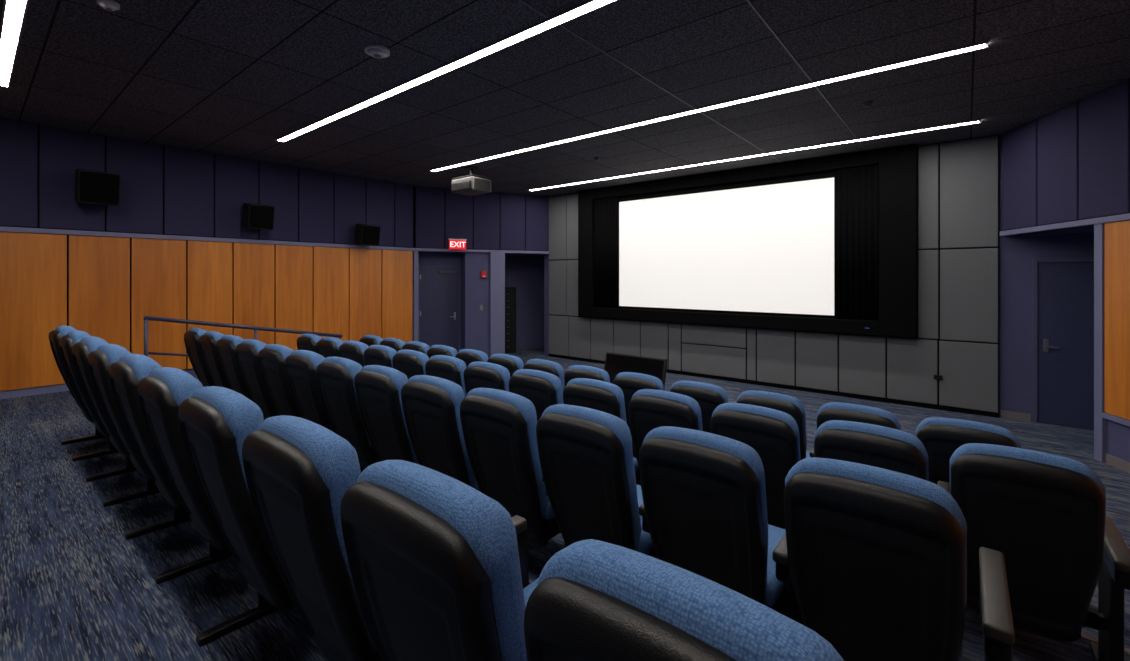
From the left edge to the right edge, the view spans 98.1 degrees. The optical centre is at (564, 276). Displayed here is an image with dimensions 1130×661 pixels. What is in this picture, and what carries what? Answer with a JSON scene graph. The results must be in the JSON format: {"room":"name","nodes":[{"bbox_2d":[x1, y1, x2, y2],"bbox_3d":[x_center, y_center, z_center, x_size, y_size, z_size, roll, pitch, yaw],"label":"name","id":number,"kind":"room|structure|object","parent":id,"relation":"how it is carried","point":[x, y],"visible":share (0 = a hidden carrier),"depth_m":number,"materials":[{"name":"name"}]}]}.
{"room":"movie theater","nodes":[
{"label":"movie theater","id":0,"kind":"room"},
{"bbox_2d":[7,251,413,390],"bbox_3d":[-6.131,0.090,6.956,0.200,4.020,9.000,0,0,39],"label":"wall","id":1,"kind":"structure","parent":0,"point":[190,371],"depth_m":10.37,"materials":[{"name":"paint"}]},
{"bbox_2d":[0,379,197,398],"bbox_3d":[-6.047,1.643,6.888,0.015,0.515,9.000,0,0,39],"label":"baseboard","id":2,"kind":"structure","parent":1,"relation":"attached to","point":[60,387],"depth_m":6.13,"materials":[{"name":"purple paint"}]},
{"bbox_2d":[0,226,548,341],"bbox_3d":[-4.986,0.645,7.896,11.873,2.510,1.070,0,0,-44],"label":"trim","id":3,"kind":"structure","parent":1,"relation":"attached to","point":[2,228],"depth_m":8.22,"materials":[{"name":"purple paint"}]},
{"bbox_2d":[0,220,1129,419],"bbox_3d":[-1.345,0.415,3.956,11.007,1.930,10.299,0,0,39],"label":"wall paneling","id":4,"kind":"structure","parent":1,"relation":"attached to","point":[104,287],"depth_m":7.05,"materials":[{"name":"brown wood"}]},
{"bbox_2d":[418,197,548,358],"bbox_3d":[-1.682,0.090,11.896,4.650,4.020,1.450,0,0,-25],"label":"wall","id":5,"kind":"structure","parent":0,"point":[523,271],"depth_m":11.11,"materials":[{"name":"paint"}]},
{"bbox_2d":[419,266,460,352],"bbox_3d":[-2.806,0.830,10.986,0.940,2.140,0.075,0,0,-25],"label":"door","id":6,"kind":"structure","parent":5,"relation":"in","point":[439,286],"depth_m":11.02,"materials":[{"name":"paint"}]},
{"bbox_2d":[481,271,485,277],"bbox_3d":[-1.823,-0.055,10.989,0.120,0.150,0.070,0,0,-25],"label":"fire alarm strobe","id":7,"kind":"object","parent":5,"relation":"attached to","point":[483,273],"visible":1,"depth_m":10.97,"materials":[{"name":"red plastic"}]},
{"bbox_2d":[490,253,504,355],"bbox_3d":[-1.595,0.675,11.256,0.340,2.450,0.340,0,0,-25],"label":"trim","id":8,"kind":"structure","parent":5,"relation":"attached to","point":[497,260],"depth_m":11.10,"materials":[{"name":"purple paint"}]},
{"bbox_2d":[0,0,1129,196],"bbox_3d":[-0.985,-1.970,5.910,13.389,0.100,14.100,0,0,39],"label":"ceiling","id":9,"kind":"structure","parent":0,"point":[234,78],"depth_m":4.72,"materials":[{"name":"tile"}]},
{"bbox_2d":[0,0,29,87],"bbox_3d":[-2.693,-1.918,2.488,7.600,0.024,0.112,0,0,39],"label":"recessed light","id":10,"kind":"object","parent":9,"relation":"in","point":[14,12],"visible":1,"depth_m":3.85,"materials":[{"name":"white plastic"}]},
{"bbox_2d":[97,0,119,10],"bbox_3d":[-3.192,-1.895,3.426,0.120,0.049,0.120,0,0,39],"label":"smoke detector","id":11,"kind":"object","parent":9,"relation":"attached to","point":[110,5],"visible":1,"depth_m":3.40,"materials":[{"name":"white plastic"}]},
{"bbox_2d":[365,44,389,57],"bbox_3d":[-1.586,-1.893,4.141,0.200,0.054,0.200,0,0,39],"label":"smoke detector","id":12,"kind":"object","parent":9,"relation":"attached to","point":[374,50],"depth_m":4.09,"materials":[{"name":"white plastic"}]},
{"bbox_2d":[276,0,617,141],"bbox_3d":[-1.065,-1.918,4.477,7.600,0.024,0.112,0,0,39],"label":"recessed light","id":13,"kind":"object","parent":9,"relation":"in","point":[586,7],"visible":1,"depth_m":4.28,"materials":[{"name":"white plastic"}]},
{"bbox_2d":[452,166,490,195],"bbox_3d":[-1.615,-1.695,8.597,0.590,0.450,0.540,0,0,39],"label":"ceiling projector","id":14,"kind":"object","parent":9,"relation":"hanging from","point":[469,185],"depth_m":8.42,"materials":[{"name":"white plastic"}]},
{"bbox_2d":[519,0,866,162],"bbox_3d":[0.459,-1.917,3.372,1.232,0.007,11.800,0,0,39],"label":"grid","id":15,"kind":"object","parent":9,"relation":"attached to","point":[748,1],"visible":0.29,"depth_m":4.40,"materials":[{"name":"grey metal"}]},
{"bbox_2d":[429,41,987,171],"bbox_3d":[0.537,-1.918,6.435,7.600,0.024,0.112,0,0,39],"label":"recessed light","id":16,"kind":"object","parent":9,"relation":"in","point":[969,48],"visible":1,"depth_m":5.18,"materials":[{"name":"white plastic"}]},
{"bbox_2d":[529,119,980,190],"bbox_3d":[2.159,-1.918,8.416,7.600,0.024,0.112,0,0,39],"label":"recessed light","id":17,"kind":"object","parent":9,"relation":"in","point":[973,121],"visible":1,"depth_m":7.42,"materials":[{"name":"white plastic"}]},
{"bbox_2d":[0,348,1129,660],"bbox_3d":[-0.992,1.790,5.981,13.289,0.620,14.000,0,0,39],"label":"floor","id":18,"kind":"structure","parent":0,"point":[73,587],"depth_m":2.59,"materials":[{"name":"carpet"}]},
{"bbox_2d":[49,325,104,444],"bbox_3d":[-4.063,0.946,4.376,0.571,1.068,0.750,0,0,39],"label":"chair","id":19,"kind":"object","parent":18,"relation":"on","point":[55,335],"visible":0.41,"depth_m":4.10,"materials":[{"name":"black plastic"}]},
{"bbox_2d":[59,330,118,461],"bbox_3d":[-3.577,0.946,3.991,0.571,1.068,0.750,0,0,39],"label":"chair","id":20,"kind":"object","parent":18,"relation":"on","point":[67,341],"visible":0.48,"depth_m":3.72,"materials":[{"name":"black plastic"}]},
{"bbox_2d":[72,336,136,481],"bbox_3d":[-3.083,0.946,3.599,0.571,1.068,0.750,0,0,39],"label":"chair","id":21,"kind":"object","parent":18,"relation":"on","point":[82,349],"visible":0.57,"depth_m":3.33,"materials":[{"name":"black plastic"}]},
{"bbox_2d":[88,344,207,506],"bbox_3d":[-2.597,0.946,3.215,0.571,1.068,0.750,0,0,39],"label":"chair","id":22,"kind":"object","parent":18,"relation":"on","point":[100,360],"visible":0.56,"depth_m":2.93,"materials":[{"name":"black plastic"}]},
{"bbox_2d":[109,354,190,539],"bbox_3d":[-2.103,0.946,2.823,0.571,1.068,0.750,0,0,39],"label":"chair","id":23,"kind":"object","parent":18,"relation":"on","point":[125,374],"visible":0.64,"depth_m":2.54,"materials":[{"name":"black plastic"}]},
{"bbox_2d":[137,367,232,583],"bbox_3d":[-1.601,0.946,2.426,0.571,1.068,0.750,0,0,39],"label":"chair","id":24,"kind":"object","parent":18,"relation":"on","point":[161,393],"visible":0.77,"depth_m":2.13,"materials":[{"name":"black plastic"}]},
{"bbox_2d":[184,328,213,386],"bbox_3d":[-4.021,1.116,5.809,0.571,1.068,0.750,0,0,39],"label":"chair","id":25,"kind":"object","parent":18,"relation":"on","point":[191,337],"visible":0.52,"depth_m":5.51,"materials":[{"name":"black plastic"}]},
{"bbox_2d":[199,331,229,388],"bbox_3d":[-3.594,1.116,5.470,0.571,1.068,0.750,0,0,39],"label":"chair","id":26,"kind":"object","parent":18,"relation":"on","point":[207,341],"visible":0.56,"depth_m":5.17,"materials":[{"name":"black plastic"}]},
{"bbox_2d":[216,335,251,400],"bbox_3d":[-3.167,1.116,5.130,0.571,1.068,0.750,0,0,39],"label":"chair","id":27,"kind":"object","parent":18,"relation":"on","point":[225,346],"visible":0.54,"depth_m":4.83,"materials":[{"name":"black plastic"}]},
{"bbox_2d":[178,386,294,645],"bbox_3d":[-1.099,0.946,2.028,0.571,1.068,0.750,0,0,39],"label":"chair","id":28,"kind":"object","parent":18,"relation":"on","point":[215,422],"visible":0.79,"depth_m":1.73,"materials":[{"name":"black plastic"}]},
{"bbox_2d":[143,316,342,356],"bbox_3d":[-4.130,1.150,6.559,0.100,1.408,2.380,0,0,39],"label":"handrail","id":29,"kind":"object","parent":18,"relation":"on","point":[146,318],"visible":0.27,"depth_m":6.13,"materials":[{"name":"metal"}]},
{"bbox_2d":[235,339,277,419],"bbox_3d":[-2.741,1.116,4.791,0.571,1.068,0.750,0,0,39],"label":"chair","id":30,"kind":"object","parent":18,"relation":"on","point":[247,351],"visible":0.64,"depth_m":4.50,"materials":[{"name":"black plastic"}]},
{"bbox_2d":[258,344,300,417],"bbox_3d":[-2.314,1.116,4.452,0.571,1.068,0.750,0,0,39],"label":"chair","id":31,"kind":"object","parent":18,"relation":"on","point":[272,357],"visible":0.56,"depth_m":4.15,"materials":[{"name":"black plastic"}]},
{"bbox_2d":[297,334,320,352],"bbox_3d":[-3.057,1.251,6.425,0.571,1.068,0.750,0,0,39],"label":"chair","id":32,"kind":"object","parent":18,"relation":"on","point":[308,342],"visible":0.26,"depth_m":6.09,"materials":[{"name":"blue fabric"}]},
{"bbox_2d":[285,350,333,431],"bbox_3d":[-1.888,1.116,4.112,0.571,1.068,0.750,0,0,39],"label":"chair","id":33,"kind":"object","parent":18,"relation":"on","point":[300,365],"visible":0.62,"depth_m":3.81,"materials":[{"name":"black plastic"}]},
{"bbox_2d":[242,415,379,660],"bbox_3d":[-0.594,0.946,1.628,0.571,1.068,0.750,0,0,39],"label":"chair","id":34,"kind":"object","parent":18,"relation":"on","point":[299,471],"visible":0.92,"depth_m":1.31,"materials":[{"name":"black plastic"}]},
{"bbox_2d":[316,337,342,357],"bbox_3d":[-2.630,1.251,6.079,0.571,1.068,0.750,0,0,39],"label":"chair","id":35,"kind":"object","parent":18,"relation":"on","point":[326,347],"visible":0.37,"depth_m":5.75,"materials":[{"name":"black plastic"}]},
{"bbox_2d":[316,357,378,472],"bbox_3d":[-1.461,1.116,3.773,0.571,1.068,0.750,0,0,39],"label":"chair","id":36,"kind":"object","parent":18,"relation":"on","point":[335,375],"visible":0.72,"depth_m":3.49,"materials":[{"name":"black plastic"}]},
{"bbox_2d":[339,341,368,366],"bbox_3d":[-2.202,1.251,5.734,0.571,1.068,0.750,0,0,39],"label":"chair","id":37,"kind":"object","parent":18,"relation":"on","point":[352,350],"visible":0.26,"depth_m":5.39,"materials":[{"name":"black plastic"}]},
{"bbox_2d":[359,335,382,345],"bbox_3d":[-2.608,1.366,7.258,0.571,1.068,0.750,0,0,39],"label":"chair","id":38,"kind":"object","parent":18,"relation":"on","point":[369,340],"visible":0.23,"depth_m":6.93,"materials":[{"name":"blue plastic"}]},
{"bbox_2d":[364,345,396,367],"bbox_3d":[-1.774,1.251,5.388,0.571,1.068,0.750,0,0,39],"label":"chair","id":39,"kind":"object","parent":18,"relation":"on","point":[381,355],"visible":0.27,"depth_m":5.06,"materials":[{"name":"black plastic"}]},
{"bbox_2d":[354,365,418,463],"bbox_3d":[-1.034,1.116,3.434,0.571,1.068,0.750,0,0,39],"label":"chair","id":40,"kind":"object","parent":18,"relation":"on","point":[378,388],"visible":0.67,"depth_m":3.14,"materials":[{"name":"black plastic"}]},
{"bbox_2d":[380,338,404,351],"bbox_3d":[-2.182,1.366,6.910,0.571,1.068,0.750,0,0,39],"label":"chair","id":41,"kind":"object","parent":18,"relation":"on","point":[397,344],"visible":0.2,"depth_m":6.57,"materials":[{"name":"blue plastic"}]},
{"bbox_2d":[392,350,428,379],"bbox_3d":[-1.347,1.251,5.042,0.571,1.068,0.750,0,0,39],"label":"chair","id":42,"kind":"object","parent":18,"relation":"on","point":[411,363],"visible":0.22,"depth_m":4.71,"materials":[{"name":"black plastic"}]},
{"bbox_2d":[402,341,429,354],"bbox_3d":[-1.757,1.366,6.562,0.571,1.068,0.750,0,0,39],"label":"chair","id":43,"kind":"object","parent":18,"relation":"on","point":[410,345],"visible":0.13,"depth_m":6.23,"materials":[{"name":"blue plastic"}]},
{"bbox_2d":[340,460,538,660],"bbox_3d":[-0.131,0.946,1.261,0.571,1.068,0.750,0,0,39],"label":"chair","id":44,"kind":"object","parent":18,"relation":"on","point":[439,568],"visible":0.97,"depth_m":0.94,"materials":[{"name":"black plastic"}]},
{"bbox_2d":[401,375,479,491],"bbox_3d":[-0.608,1.116,3.095,0.571,1.068,0.750,0,0,39],"label":"chair","id":45,"kind":"object","parent":18,"relation":"on","point":[430,404],"visible":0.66,"depth_m":2.79,"materials":[{"name":"black plastic"}]},
{"bbox_2d":[427,345,456,358],"bbox_3d":[-1.331,1.366,6.213,0.571,1.068,0.750,0,0,39],"label":"chair","id":46,"kind":"object","parent":18,"relation":"on","point":[435,349],"visible":0.19,"depth_m":5.90,"materials":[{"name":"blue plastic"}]},
{"bbox_2d":[425,355,466,396],"bbox_3d":[-0.919,1.251,4.696,0.571,1.068,0.750,0,0,39],"label":"chair","id":47,"kind":"object","parent":18,"relation":"on","point":[450,368],"visible":0.27,"depth_m":4.36,"materials":[{"name":"black plastic"}]},
{"bbox_2d":[455,349,487,366],"bbox_3d":[-0.905,1.366,5.865,0.571,1.068,0.750,0,0,39],"label":"chair","id":48,"kind":"object","parent":18,"relation":"on","point":[468,356],"visible":0.12,"depth_m":5.54,"materials":[{"name":"blue fabric"}]},
{"bbox_2d":[464,361,509,394],"bbox_3d":[-0.491,1.251,4.350,0.571,1.068,0.750,0,0,39],"label":"chair","id":49,"kind":"object","parent":18,"relation":"on","point":[478,374],"visible":0.32,"depth_m":4.03,"materials":[{"name":"black plastic"}]},
{"bbox_2d":[487,354,523,377],"bbox_3d":[-0.480,1.366,5.517,0.571,1.068,0.750,0,0,39],"label":"chair","id":50,"kind":"object","parent":18,"relation":"on","point":[512,363],"visible":0.25,"depth_m":5.17,"materials":[{"name":"blue fabric"}]},
{"bbox_2d":[460,388,560,547],"bbox_3d":[-0.181,1.116,2.755,0.571,1.068,0.750,0,0,39],"label":"chair","id":51,"kind":"object","parent":18,"relation":"on","point":[499,426],"visible":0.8,"depth_m":2.48,"materials":[{"name":"black plastic"}]},
{"bbox_2d":[505,287,515,352],"bbox_3d":[-1.432,1.075,12.409,0.300,1.650,0.396,0,0,-25],"label":"equipment rack","id":52,"kind":"object","parent":18,"relation":"on","point":[510,292],"visible":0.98,"depth_m":12.23,"materials":[{"name":"black metal"}]},
{"bbox_2d":[509,369,562,421],"bbox_3d":[-0.064,1.251,4.005,0.571,1.068,0.750,0,0,39],"label":"chair","id":53,"kind":"object","parent":18,"relation":"on","point":[543,389],"visible":0.36,"depth_m":3.68,"materials":[{"name":"black plastic"}]},
{"bbox_2d":[523,359,564,392],"bbox_3d":[-0.054,1.366,5.168,0.571,1.068,0.750,0,0,39],"label":"chair","id":54,"kind":"object","parent":18,"relation":"on","point":[555,368],"visible":0.17,"depth_m":4.83,"materials":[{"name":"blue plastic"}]},
{"bbox_2d":[564,365,609,386],"bbox_3d":[0.371,1.366,4.820,0.571,1.068,0.750,0,0,39],"label":"chair","id":55,"kind":"object","parent":18,"relation":"on","point":[575,371],"visible":0.22,"depth_m":4.52,"materials":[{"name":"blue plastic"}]},
{"bbox_2d":[536,404,657,558],"bbox_3d":[0.245,1.116,2.416,0.571,1.068,0.750,0,0,39],"label":"chair","id":56,"kind":"object","parent":18,"relation":"on","point":[586,454],"visible":0.75,"depth_m":2.14,"materials":[{"name":"black plastic"}]},
{"bbox_2d":[563,378,640,485],"bbox_3d":[0.364,1.251,3.659,0.571,1.068,0.750,0,0,39],"label":"chair","id":57,"kind":"object","parent":18,"relation":"on","point":[607,397],"visible":0.26,"depth_m":3.34,"materials":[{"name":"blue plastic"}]},
{"bbox_2d":[604,352,667,387],"bbox_3d":[1.050,1.537,7.346,1.040,0.726,0.600,0,0,39],"label":"monitor","id":58,"kind":"object","parent":18,"relation":"on","point":[615,363],"visible":0.33,"depth_m":7.29,"materials":[{"name":"black plastic"}]},
{"bbox_2d":[612,372,663,432],"bbox_3d":[0.797,1.366,4.472,0.571,1.068,0.750,0,0,39],"label":"chair","id":59,"kind":"object","parent":18,"relation":"on","point":[629,383],"visible":0.23,"depth_m":4.20,"materials":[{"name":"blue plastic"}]},
{"bbox_2d":[628,389,702,465],"bbox_3d":[0.792,1.251,3.313,0.571,1.068,0.750,0,0,39],"label":"chair","id":60,"kind":"object","parent":18,"relation":"on","point":[649,409],"visible":0.39,"depth_m":3.04,"materials":[{"name":"black plastic"}]},
{"bbox_2d":[524,539,843,660],"bbox_3d":[0.342,0.946,0.886,0.640,1.068,0.750,0,0,39],"label":"chair","id":61,"kind":"object","parent":18,"relation":"on","point":[593,600],"visible":1,"depth_m":0.65,"materials":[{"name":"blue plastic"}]},
{"bbox_2d":[669,380,727,432],"bbox_3d":[1.223,1.366,4.123,0.571,1.068,0.750,0,0,39],"label":"chair","id":62,"kind":"object","parent":18,"relation":"on","point":[708,396],"visible":0.24,"depth_m":3.80,"materials":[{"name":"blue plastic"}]},
{"bbox_2d":[639,426,786,616],"bbox_3d":[0.672,1.116,2.077,0.571,1.068,0.750,0,0,39],"label":"chair","id":63,"kind":"object","parent":18,"relation":"on","point":[703,510],"visible":0.66,"depth_m":1.80,"materials":[{"name":"black plastic"}]},
{"bbox_2d":[710,403,800,528],"bbox_3d":[1.220,1.251,2.967,0.571,1.068,0.750,0,0,39],"label":"chair","id":64,"kind":"object","parent":18,"relation":"on","point":[773,434],"visible":0.37,"depth_m":2.66,"materials":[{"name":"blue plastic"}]},
{"bbox_2d":[736,390,810,459],"bbox_3d":[1.648,1.366,3.775,0.571,1.068,0.750,0,0,39],"label":"chair","id":65,"kind":"object","parent":18,"relation":"on","point":[790,405],"visible":0.21,"depth_m":3.43,"materials":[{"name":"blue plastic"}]},
{"bbox_2d":[810,402,900,456],"bbox_3d":[2.074,1.366,3.427,0.571,1.068,0.750,0,0,39],"label":"chair","id":66,"kind":"object","parent":18,"relation":"on","point":[832,410],"visible":0.2,"depth_m":3.15,"materials":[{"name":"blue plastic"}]},
{"bbox_2d":[814,420,928,480],"bbox_3d":[1.647,1.251,2.621,0.571,1.068,0.750,0,0,39],"label":"chair","id":67,"kind":"object","parent":18,"relation":"on","point":[883,447],"visible":0.23,"depth_m":2.32,"materials":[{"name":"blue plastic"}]},
{"bbox_2d":[772,457,1014,660],"bbox_3d":[1.125,1.116,1.716,0.640,1.068,0.750,0,0,39],"label":"chair","id":68,"kind":"object","parent":18,"relation":"on","point":[872,560],"visible":0.98,"depth_m":1.47,"materials":[{"name":"black plastic"}]},
{"bbox_2d":[916,417,1021,483],"bbox_3d":[2.526,1.366,3.056,0.640,1.068,0.750,0,0,39],"label":"chair","id":69,"kind":"object","parent":18,"relation":"on","point":[940,437],"visible":0.22,"depth_m":2.85,"materials":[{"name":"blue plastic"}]},
{"bbox_2d":[937,443,1129,660],"bbox_3d":[2.102,1.251,2.254,0.640,1.068,0.750,0,0,39],"label":"chair","id":70,"kind":"object","parent":18,"relation":"on","point":[1045,512],"visible":0.79,"depth_m":2.03,"materials":[{"name":"black plastic"}]},
{"bbox_2d":[1081,634,1129,653],"bbox_3d":[-0.508,1.645,3.611,8.939,0.341,2.106,0,0,39],"label":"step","id":71,"kind":"structure","parent":18,"relation":"on","point":[1126,650],"depth_m":2.40,"materials":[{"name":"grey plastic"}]},
{"bbox_2d":[0,79,1129,250],"bbox_3d":[-0.973,-1.265,4.544,10.839,1.310,11.800,0,0,39],"label":"wall paneling","id":72,"kind":"structure","parent":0,"point":[1069,163],"depth_m":6.88,"materials":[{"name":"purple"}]},
{"bbox_2d":[75,169,120,205],"bbox_3d":[-6.127,-1.170,6.423,0.411,0.457,0.400,0,0,39],"label":"wall speaker","id":73,"kind":"object","parent":72,"relation":"attached to","point":[91,187],"visible":1,"depth_m":6.30,"materials":[{"name":"black plastic"}]},
{"bbox_2d":[242,203,274,229],"bbox_3d":[-4.937,-0.970,7.879,0.409,0.424,0.368,0,0,39],"label":"wall speaker","id":74,"kind":"object","parent":72,"relation":"attached to","point":[255,216],"visible":1,"depth_m":7.75,"materials":[{"name":"black plastic"}]},
{"bbox_2d":[354,224,380,245],"bbox_3d":[-3.765,-0.800,9.311,0.408,0.416,0.360,0,0,39],"label":"wall speaker","id":75,"kind":"object","parent":72,"relation":"attached to","point":[365,234],"visible":1,"depth_m":9.18,"materials":[{"name":"black plastic"}]},
{"bbox_2d":[449,239,466,249],"bbox_3d":[-2.348,-0.713,10.671,0.380,0.225,0.135,0,0,-25],"label":"exit sign","id":76,"kind":"object","parent":72,"relation":"attached to","point":[453,243],"visible":1,"depth_m":10.61,"materials":[{"name":"red plastic"}]},
{"bbox_2d":[544,135,1093,429],"bbox_3d":[3.427,0.090,8.774,9.989,4.020,0.200,0,0,39],"label":"wall","id":77,"kind":"structure","parent":0,"point":[1016,253],"depth_m":6.53,"materials":[{"name":"paint"}]},
{"bbox_2d":[549,135,998,417],"bbox_3d":[2.740,-0.010,9.168,8.066,3.820,0.060,0,0,39],"label":"wall paneling","id":78,"kind":"structure","parent":77,"relation":"attached to","point":[957,340],"depth_m":7.22,"materials":[{"name":"grey fabric"}]},
{"bbox_2d":[578,144,916,337],"bbox_3d":[2.716,-0.520,9.042,6.150,2.800,0.165,0,0,39],"label":"projection screen","id":79,"kind":"object","parent":78,"relation":"attached to","point":[828,244],"visible":1,"depth_m":8.43,"materials":[{"name":"white fabric"}]},
{"bbox_2d":[594,197,618,307],"bbox_3d":[0.881,-0.520,10.526,0.630,2.340,0.036,0,0,39],"label":"curtain","id":80,"kind":"object","parent":79,"relation":"hanging from","point":[606,209],"depth_m":10.51,"materials":[{"name":"black fabric"}]},
{"bbox_2d":[835,165,878,319],"bbox_3d":[4.495,-0.520,7.568,0.590,2.340,0.036,0,0,39],"label":"curtain","id":81,"kind":"object","parent":79,"relation":"hanging from","point":[856,187],"depth_m":7.54,"materials":[{"name":"black fabric"}]},
{"bbox_2d":[934,375,941,379],"bbox_3d":[5.323,1.430,6.993,0.100,0.060,0.035,0,0,39],"label":"outlet box","id":82,"kind":"object","parent":78,"relation":"attached to","point":[939,377],"visible":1,"depth_m":6.97,"materials":[{"name":"black plastic"}]},
{"bbox_2d":[1032,258,1093,429],"bbox_3d":[6.486,0.830,6.093,0.980,2.140,0.075,0,0,39],"label":"door","id":83,"kind":"structure","parent":77,"relation":"in","point":[1062,288],"depth_m":6.25,"materials":[{"name":"paint"}]},
{"bbox_2d":[1008,225,1129,461],"bbox_3d":[5.612,0.090,4.988,1.568,4.020,2.972,0,0,39],"label":"wall","id":84,"kind":"structure","parent":0,"point":[1118,435],"depth_m":4.93,"materials":[{"name":"paint"}]},
{"bbox_2d":[1000,410,1129,472],"bbox_3d":[5.671,1.850,5.052,0.274,0.100,3.172,0,0,13],"label":"baseboard","id":85,"kind":"structure","parent":84,"relation":"attached to","point":[1121,464],"depth_m":5.00,"materials":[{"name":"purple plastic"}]},
{"bbox_3d":[2.408,0.090,-0.001,0.150,4.020,9.048,0,0,39],"label":"wall","id":86,"kind":"structure","parent":0,"visible":0},
{"bbox_2d":[1000,213,1129,462],"bbox_3d":[3.103,0.645,1.282,1.111,2.510,11.880,0,0,33],"label":"trim","id":87,"kind":"structure","parent":86,"relation":"attached to","point":[1100,417],"depth_m":5.04,"materials":[{"name":"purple paint"}]}
]}

